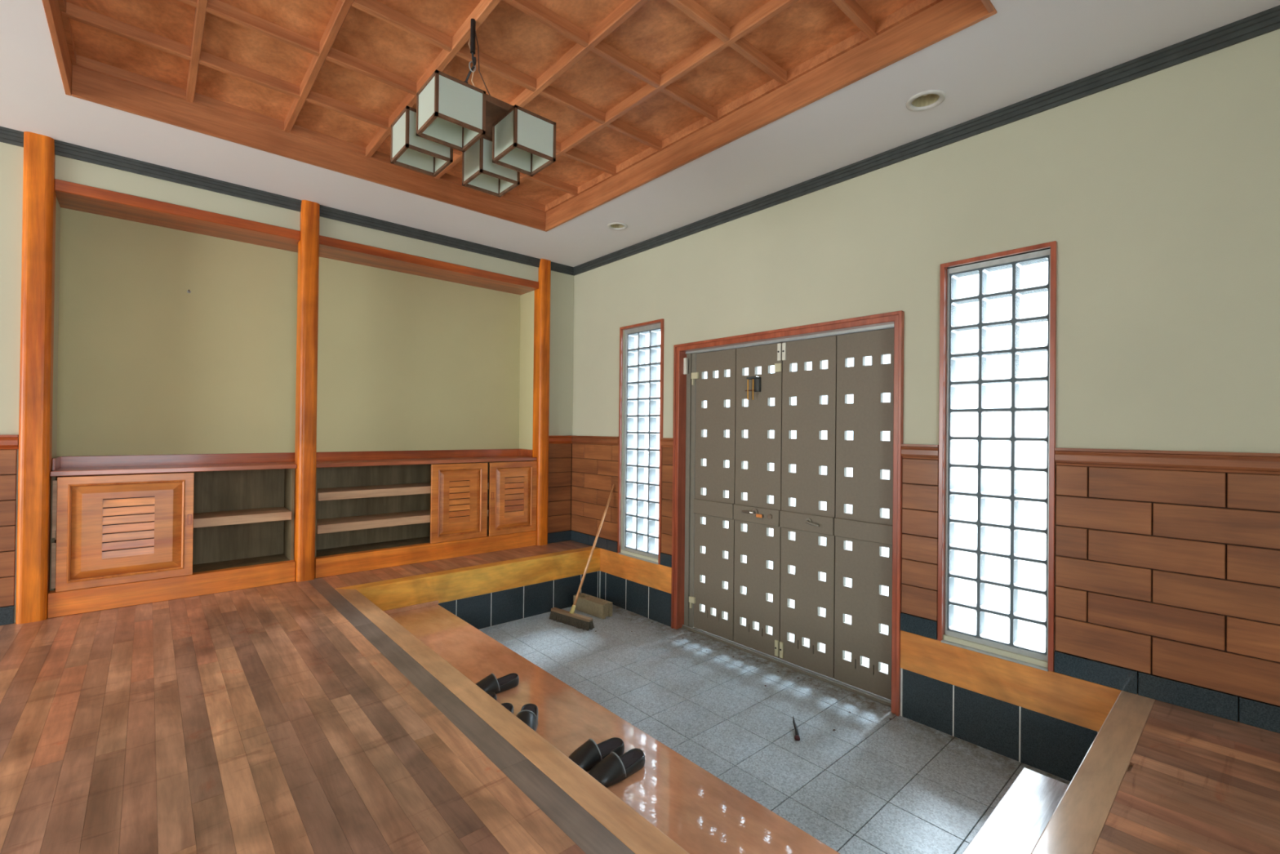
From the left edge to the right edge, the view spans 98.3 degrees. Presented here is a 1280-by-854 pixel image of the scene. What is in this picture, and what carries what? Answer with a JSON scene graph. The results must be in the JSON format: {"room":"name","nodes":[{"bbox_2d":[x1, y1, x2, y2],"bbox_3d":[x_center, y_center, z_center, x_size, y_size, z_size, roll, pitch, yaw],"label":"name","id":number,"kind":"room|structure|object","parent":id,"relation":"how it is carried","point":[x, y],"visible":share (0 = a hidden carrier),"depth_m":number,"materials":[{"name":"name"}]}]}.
{"room":"entrance hall","nodes":[
{"label":"entrance hall","id":0,"kind":"room"},
{"bbox_2d":[51,198,60,471],"bbox_3d":[-3.652,-0.283,3.375,0.116,2.800,0.284,1,0,-42],"label":"wall","id":1,"kind":"structure","parent":0,"point":[57,205],"depth_m":3.43,"materials":[{"name":"beige paint"}]},
{"bbox_2d":[0,142,573,622],"bbox_3d":[-3.984,-0.489,2.868,8.700,3.200,0.120,1,0,-42],"label":"wall","id":2,"kind":"structure","parent":0,"point":[11,157],"depth_m":3.69,"materials":[{"name":"beige paint"}]},
{"bbox_2d":[0,435,18,448],"bbox_3d":[-5.295,0.059,1.605,4.675,0.082,0.030,1,0,-42],"label":"trim","id":3,"kind":"structure","parent":2,"relation":"attached to","point":[6,442],"depth_m":3.13,"materials":[{"name":"red wood"}]},
{"bbox_2d":[53,178,300,244],"bbox_3d":[-3.013,-1.419,3.712,1.252,0.068,0.122,1,0,-42],"label":"lintel","id":4,"kind":"object","parent":2,"relation":"attached to","point":[63,188],"visible":1,"depth_m":3.61,"materials":[{"name":"red wood"}]},
{"bbox_2d":[0,443,572,607],"bbox_3d":[-3.876,0.614,2.878,8.500,0.995,0.016,1,0,-42],"label":"trim","id":5,"kind":"structure","parent":2,"relation":"attached to","point":[560,455],"depth_m":3.15,"materials":[{"name":"brown wood"}]},
{"bbox_2d":[0,529,572,625],"bbox_3d":[-2.533,1.082,4.068,4.896,0.100,0.024,1,0,-42],"label":"baseboard","id":6,"kind":"structure","parent":2,"relation":"attached to","point":[6,613],"depth_m":3.14,"materials":[{"name":"tile"}]},
{"bbox_2d":[0,126,573,275],"bbox_3d":[-3.854,-1.649,2.878,8.480,0.078,0.030,1,0,-42],"label":"trim","id":7,"kind":"structure","parent":2,"relation":"attached to","point":[7,135],"depth_m":3.88,"materials":[{"name":"black wood"}]},
{"bbox_2d":[319,235,538,290],"bbox_3d":[-1.743,-1.399,4.841,1.906,0.068,0.122,1,0,-42],"label":"lintel","id":8,"kind":"object","parent":2,"relation":"attached to","point":[328,243],"visible":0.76,"depth_m":4.69,"materials":[{"name":"red wood"}]},
{"bbox_2d":[548,435,572,444],"bbox_3d":[-0.802,0.128,5.596,0.305,0.082,0.030,1,0,-42],"label":"trim","id":9,"kind":"structure","parent":2,"relation":"attached to","point":[552,438],"depth_m":5.58,"materials":[{"name":"red wood"}]},
{"bbox_2d":[56,207,520,511],"bbox_3d":[-2.497,-0.414,4.657,3.700,3.300,0.100,1,0,-42],"label":"wall","id":10,"kind":"structure","parent":0,"point":[148,365],"depth_m":4.20,"materials":[{"name":"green paint"}]},
{"bbox_2d":[56,195,532,294],"bbox_3d":[-2.378,-1.431,4.525,3.290,0.105,0.250,1,0,-42],"label":"wooden beam","id":11,"kind":"structure","parent":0,"point":[68,203],"depth_m":4.11,"materials":[{"name":"red wood"}]},
{"bbox_2d":[519,290,534,449],"bbox_3d":[-1.107,-0.244,5.636,0.113,2.800,0.284,1,0,-42],"label":"wall","id":12,"kind":"structure","parent":0,"point":[526,313],"depth_m":5.60,"materials":[{"name":"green paint"}]},
{"bbox_2d":[0,0,1279,266],"bbox_3d":[-1.662,-1.926,0.430,9.100,0.506,7.800,1,0,-42],"label":"ceiling","id":13,"kind":"structure","parent":0,"point":[668,115],"depth_m":2.85,"materials":[{"name":"grey paint"}]},
{"bbox_2d":[390,18,555,197],"bbox_3d":[-0.748,-1.495,2.485,0.540,0.615,0.524,1,0,-42],"label":"pendant lamp","id":14,"kind":"object","parent":13,"relation":"hanging from","point":[498,140],"visible":1,"depth_m":2.40,"materials":[{"name":"brown wood"}]},
{"bbox_2d":[607,222,626,230],"bbox_3d":[-0.185,-1.684,4.523,0.164,0.104,0.164,1,0,-42],"label":"recessed light","id":15,"kind":"object","parent":13,"relation":"in","point":[615,225],"visible":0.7,"depth_m":4.55,"materials":[{"name":"white plastic"}]},
{"bbox_2d":[906,89,945,111],"bbox_3d":[1.429,-1.677,2.771,0.176,0.104,0.176,1,0,-42],"label":"recessed light","id":16,"kind":"object","parent":13,"relation":"in","point":[929,98],"visible":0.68,"depth_m":2.80,"materials":[{"name":"white plastic"}]},
{"bbox_2d":[0,540,1279,853],"bbox_3d":[-1.557,1.172,0.335,8.600,0.100,6.900,1,0,-42],"label":"floor","id":17,"kind":"structure","parent":0,"point":[277,718],"depth_m":1.95,"materials":[{"name":"brown wood"}]},
{"bbox_2d":[15,131,56,623],"bbox_3d":[-3.512,-0.283,3.220,0.122,2.800,0.130,1,0,-42],"label":"timber post","id":18,"kind":"object","parent":17,"relation":"on","point":[39,195],"visible":0.96,"depth_m":3.18,"materials":[{"name":"orange wood"}]},
{"bbox_2d":[293,200,319,582],"bbox_3d":[-2.486,-0.267,4.132,0.120,2.800,0.130,1,0,-42],"label":"timber post","id":19,"kind":"object","parent":17,"relation":"on","point":[305,452],"visible":0.96,"depth_m":4.08,"materials":[{"name":"orange wood"}]},
{"bbox_2d":[334,588,689,853],"bbox_3d":[-0.770,1.250,2.421,0.112,0.219,4.023,1,0,-42],"label":"trim","id":20,"kind":"structure","parent":17,"relation":"attached to","point":[627,824],"depth_m":1.96,"materials":[{"name":"brown wood"}]},
{"bbox_2d":[532,258,551,545],"bbox_3d":[-0.971,-0.244,5.478,0.120,2.800,0.130,1,0,-42],"label":"timber post","id":21,"kind":"object","parent":17,"relation":"on","point":[542,295],"visible":0.96,"depth_m":5.42,"materials":[{"name":"orange wood"}]},
{"bbox_2d":[479,604,1071,853],"bbox_3d":[0.152,1.710,3.242,2.569,0.120,4.003,1,0,-42],"label":"floor","id":22,"kind":"structure","parent":0,"point":[874,783],"depth_m":2.97,"materials":[{"name":"grey tile"}]},
{"bbox_2d":[549,484,615,630],"bbox_3d":[-0.381,1.090,4.818,0.675,1.121,0.456,1,0,-42],"label":"push broom","id":23,"kind":"object","parent":22,"relation":"on","point":[577,620],"visible":1,"depth_m":4.68,"materials":[{"name":"brown wood"}]},
{"bbox_2d":[573,592,612,618],"bbox_3d":[-0.423,1.592,4.935,0.400,0.122,0.116,0,0,43],"label":"concrete block","id":24,"kind":"object","parent":22,"relation":"on","point":[596,606],"visible":0.91,"depth_m":4.86,"materials":[{"name":"beige concrete"}]},
{"bbox_2d":[383,600,839,853],"bbox_3d":[-0.650,1.486,2.795,0.590,0.306,3.402,1,0,-42],"label":"step","id":25,"kind":"structure","parent":22,"relation":"on","point":[702,813],"depth_m":2.29,"materials":[{"name":"brown wood"}]},
{"bbox_2d":[486,691,497,700],"bbox_3d":[-0.804,1.316,2.646,0.108,0.088,0.262,0,0,38],"label":"slipper","id":26,"kind":"object","parent":25,"relation":"on","point":[491,694],"visible":0.06,"depth_m":2.73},
{"bbox_2d":[475,672,519,693],"bbox_3d":[-0.749,1.318,2.868,0.262,0.088,0.108,1,0,-39],"label":"slipper","id":27,"kind":"object","parent":25,"relation":"on","point":[489,683],"visible":0.7,"depth_m":2.84,"materials":[{"name":"black leather"}]},
{"bbox_2d":[501,702,513,713],"bbox_3d":[-0.638,1.317,2.514,0.108,0.088,0.262,1,0,-1],"label":"slipper","id":28,"kind":"object","parent":25,"relation":"on","point":[509,706],"visible":0.09,"depth_m":2.62,"materials":[{"name":"black leather"}]},
{"bbox_2d":[516,703,538,731],"bbox_3d":[-0.515,1.318,2.509,0.108,0.088,0.262,1,0,-1],"label":"slipper","id":29,"kind":"object","parent":25,"relation":"on","point":[528,714],"visible":0.51,"depth_m":2.48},
{"bbox_2d":[568,737,624,771],"bbox_3d":[-0.182,1.320,2.268,0.262,0.088,0.108,1,0,-37],"label":"slipper","id":30,"kind":"object","parent":25,"relation":"on","point":[589,753],"visible":0.76,"depth_m":2.23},
{"bbox_2d":[588,747,644,787],"bbox_3d":[-0.088,1.321,2.178,0.262,0.088,0.108,1,0,-40],"label":"slipper","id":31,"kind":"object","parent":25,"relation":"on","point":[613,768],"visible":0.86,"depth_m":2.14,"materials":[{"name":"black leather"}]},
{"bbox_2d":[792,715,799,740],"bbox_3d":[0.845,1.635,3.008,0.028,0.045,0.182,1,0,9],"label":"scrap","id":32,"kind":"object","parent":22,"relation":"on","point":[797,736],"visible":1,"depth_m":2.97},
{"bbox_2d":[961,767,1068,853],"bbox_3d":[1.223,1.537,1.825,1.245,0.232,0.230,1,0,-42],"label":"step","id":33,"kind":"structure","parent":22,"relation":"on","point":[1015,824],"depth_m":2.02,"materials":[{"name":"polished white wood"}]},
{"bbox_2d":[572,28,1279,667],"bbox_3d":[1.667,-0.082,3.194,0.190,3.894,7.300,1,0,-42],"label":"wall","id":34,"kind":"structure","parent":0,"point":[1157,193],"depth_m":2.60,"materials":[{"name":"beige paint"}]},
{"bbox_2d":[337,546,600,610],"bbox_3d":[-1.259,1.257,4.605,2.279,0.219,0.112,1,0,-42],"label":"trim","id":35,"kind":"structure","parent":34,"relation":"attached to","point":[447,585],"depth_m":4.49,"materials":[{"name":"brown wood"}]},
{"bbox_2d":[438,570,599,629],"bbox_3d":[-1.218,1.530,4.599,2.219,0.326,0.043,1,0,-42],"label":"trim","id":36,"kind":"structure","parent":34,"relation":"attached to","point":[495,608],"depth_m":4.74,"materials":[{"name":"tile"}]},
{"bbox_2d":[571,435,618,445],"bbox_3d":[-0.451,0.130,5.408,0.030,0.082,0.771,1,0,-42],"label":"trim","id":37,"kind":"structure","parent":34,"relation":"attached to","point":[597,440],"depth_m":5.37,"materials":[{"name":"brown wood"}]},
{"bbox_2d":[600,570,671,626],"bbox_3d":[-0.053,1.519,4.949,0.014,0.276,0.978,1,0,-42],"label":"trim","id":38,"kind":"structure","parent":34,"relation":"attached to","point":[650,602],"depth_m":4.91,"materials":[{"name":"tile"}]},
{"bbox_2d":[600,548,671,593],"bbox_3d":[-0.051,1.272,4.948,0.018,0.217,0.980,1,0,-42],"label":"trim","id":39,"kind":"structure","parent":34,"relation":"attached to","point":[658,576],"depth_m":4.91,"materials":[{"name":"brown wood"}]},
{"bbox_2d":[617,318,664,564],"bbox_3d":[0.040,0.124,4.945,0.141,2.087,0.568,1,0,-42],"label":"window","id":40,"kind":"structure","parent":34,"relation":"in","point":[652,327],"depth_m":5.00,"materials":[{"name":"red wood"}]},
{"bbox_2d":[660,437,672,448],"bbox_3d":[0.234,0.133,4.638,0.030,0.082,0.145,1,0,-42],"label":"trim","id":41,"kind":"structure","parent":34,"relation":"attached to","point":[665,442],"depth_m":4.63,"materials":[{"name":"brown wood"}]},
{"bbox_2d":[683,357,687,374],"bbox_3d":[0.377,-0.502,4.574,0.025,0.135,0.029,1,0,-42],"label":"sensor","id":42,"kind":"object","parent":34,"relation":"attached to","point":[685,359],"visible":1,"depth_m":4.56,"materials":[{"name":"white plastic"}]},
{"bbox_2d":[693,348,736,640],"bbox_3d":[0.589,0.517,4.389,0.050,2.238,0.407,1,0,-42],"label":"door","id":43,"kind":"structure","parent":34,"relation":"in","point":[717,508],"depth_m":4.37,"materials":[{"name":"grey metal"}]},
{"bbox_2d":[688,595,695,608],"bbox_3d":[0.427,1.439,4.533,0.020,0.094,0.060,1,0,-42],"label":"bracket","id":44,"kind":"object","parent":43,"relation":"attached to","point":[691,599],"visible":1,"depth_m":4.53,"materials":[{"name":"beige metal"}]},
{"bbox_2d":[690,372,698,385],"bbox_3d":[0.450,-0.396,4.539,0.020,0.100,0.072,1,0,-42],"label":"bracket","id":45,"kind":"object","parent":43,"relation":"attached to","point":[694,375],"visible":1,"depth_m":4.53,"materials":[{"name":"beige metal"}]},
{"bbox_2d":[733,342,782,657],"bbox_3d":[0.846,0.518,4.064,0.098,2.238,0.407,1,0,-42],"label":"door","id":46,"kind":"structure","parent":34,"relation":"in","point":[759,482],"depth_m":4.06,"materials":[{"name":"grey metal"}]},
{"bbox_2d":[745,376,760,399],"bbox_3d":[0.830,-0.284,4.079,0.060,0.170,0.105,1,0,-42],"label":"door chime","id":47,"kind":"object","parent":46,"relation":"attached to","point":[757,380],"visible":1,"depth_m":4.05,"materials":[{"name":"gold metal"}]},
{"bbox_2d":[774,363,782,372],"bbox_3d":[0.984,-0.423,3.943,0.014,0.062,0.053,1,0,-42],"label":"latch plate","id":48,"kind":"object","parent":46,"relation":"attached to","point":[778,366],"visible":1,"depth_m":3.93,"materials":[{"name":"beige metal"}]},
{"bbox_2d":[671,310,904,715],"bbox_3d":[0.922,0.493,3.914,0.105,2.336,1.854,1,0,-42],"label":"trim","id":49,"kind":"structure","parent":34,"relation":"attached to","point":[897,317],"depth_m":3.63,"materials":[{"name":"red wood"}]},
{"bbox_2d":[681,324,893,706],"bbox_3d":[0.979,0.525,3.962,0.105,2.314,1.782,1,0,-42],"label":"trim","id":50,"kind":"structure","parent":34,"relation":"attached to","point":[688,624],"depth_m":4.55,"materials":[{"name":"grey metal"}]},
{"bbox_2d":[779,335,836,678],"bbox_3d":[1.126,0.520,3.758,0.086,2.238,0.407,1,0,-42],"label":"door","id":51,"kind":"structure","parent":34,"relation":"in","point":[809,417],"depth_m":3.75,"materials":[{"name":"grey metal"}]},
{"bbox_2d":[834,328,893,699],"bbox_3d":[1.414,0.521,3.460,0.050,2.238,0.407,1,0,-42],"label":"door","id":52,"kind":"structure","parent":34,"relation":"in","point":[868,416],"depth_m":3.46,"materials":[{"name":"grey metal"}]},
{"bbox_2d":[901,444,938,459],"bbox_3d":[1.579,0.139,3.123,0.030,0.082,0.199,1,0,-42],"label":"trim","id":53,"kind":"structure","parent":34,"relation":"attached to","point":[928,451],"depth_m":3.11,"materials":[{"name":"brown wood"}]},
{"bbox_2d":[570,530,1279,733],"bbox_3d":[1.217,1.118,3.520,0.024,0.100,5.774,1,0,-42],"label":"baseboard","id":54,"kind":"structure","parent":34,"relation":"attached to","point":[1254,713],"depth_m":2.40,"materials":[{"name":"tile"}]},
{"bbox_2d":[571,443,1279,720],"bbox_3d":[1.583,0.672,3.123,0.016,0.995,6.900,1,0,-42],"label":"wood wall paneling","id":55,"kind":"structure","parent":34,"relation":"attached to","point":[1175,575],"depth_m":2.41,"materials":[{"name":"brown wood"}]},
{"bbox_2d":[573,4,1279,275],"bbox_3d":[1.600,-1.591,3.129,0.030,0.078,6.900,1,0,-42],"label":"trim","id":56,"kind":"structure","parent":34,"relation":"attached to","point":[1266,21],"depth_m":2.83,"materials":[{"name":"black wood"}]},
{"bbox_2d":[937,240,1057,671],"bbox_3d":[1.864,0.140,2.892,0.141,2.071,0.521,1,0,-42],"label":"window","id":57,"kind":"structure","parent":34,"relation":"in","point":[948,301],"depth_m":2.92,"materials":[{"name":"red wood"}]},
{"bbox_2d":[900,667,1098,781],"bbox_3d":[1.827,1.527,2.833,0.014,0.276,0.968,1,0,-42],"label":"trim","id":58,"kind":"structure","parent":34,"relation":"attached to","point":[1050,744],"depth_m":2.83,"materials":[{"name":"tile"}]},
{"bbox_2d":[900,630,1121,731],"bbox_3d":[1.827,1.281,2.833,0.018,0.217,0.969,1,0,-42],"label":"trim","id":59,"kind":"structure","parent":34,"relation":"attached to","point":[1080,702],"depth_m":2.78,"materials":[{"name":"brown wood"}]},
{"bbox_2d":[1031,690,1155,853],"bbox_3d":[1.341,1.268,1.678,2.279,0.219,0.112,1,0,-42],"label":"trim","id":60,"kind":"structure","parent":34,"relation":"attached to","point":[1076,825],"depth_m":1.81,"materials":[{"name":"brown wood"}]},
{"bbox_2d":[1054,447,1279,474],"bbox_3d":[2.934,0.145,1.599,0.030,0.082,2.830,1,0,-42],"label":"trim","id":61,"kind":"structure","parent":34,"relation":"attached to","point":[1208,461],"depth_m":2.35,"materials":[{"name":"brown wood"}]},
{"bbox_3d":[-2.369,1.187,4.470,3.520,0.099,0.360,1,0,-42],"label":"floor","id":62,"kind":"structure","parent":0,"visible":0},
{"bbox_2d":[47,468,295,617],"bbox_3d":[-3.114,0.711,3.789,1.246,0.827,0.383,1,0,-42],"label":"base cabinet","id":63,"kind":"object","parent":62,"relation":"on","point":[117,540],"visible":0.97,"depth_m":3.58,"materials":[{"name":"brown wood"}]},
{"bbox_2d":[54,506,291,539],"bbox_3d":[-3.128,0.647,3.805,1.206,0.060,0.318,1,0,-42],"label":"shelf","id":64,"kind":"object","parent":63,"relation":"attached to","point":[230,515],"depth_m":3.96,"materials":[{"name":"brown wood"}]},
{"bbox_2d":[314,460,537,577],"bbox_3d":[-1.843,0.731,4.918,1.896,0.827,0.383,1,0,-42],"label":"base cabinet","id":65,"kind":"object","parent":62,"relation":"on","point":[376,517],"visible":0.95,"depth_m":4.82,"materials":[{"name":"brown wood"}]},
{"bbox_2d":[49,448,537,476],"bbox_3d":[-2.353,0.256,4.471,3.286,0.104,0.370,1,0,-42],"label":"countertop","id":66,"kind":"structure","parent":65,"relation":"on","point":[135,464],"depth_m":4.09,"materials":[{"name":"brown wood"}]},
{"bbox_2d":[316,504,488,533],"bbox_3d":[-1.858,0.790,4.934,1.856,0.064,0.318,1,0,-42],"label":"shelf","id":67,"kind":"object","parent":65,"relation":"attached to","point":[374,519],"depth_m":4.57,"materials":[{"name":"brown wood"}]},
{"bbox_2d":[316,479,530,501],"bbox_3d":[-1.855,0.541,4.935,1.856,0.062,0.318,1,0,-42],"label":"shelf","id":68,"kind":"object","parent":65,"relation":"attached to","point":[353,491],"depth_m":4.57,"materials":[{"name":"brown wood"}]},
{"label":"outside","id":69,"kind":"structure","parent":0,"visible":0},
{"bbox_2d":[643,453,1046,671],"bbox_3d":[10.609,2.007,15.762,29.700,0.240,50.000,1,0,-42],"label":"ground","id":70,"kind":"structure","parent":69,"point":[1031,483],"depth_m":8.24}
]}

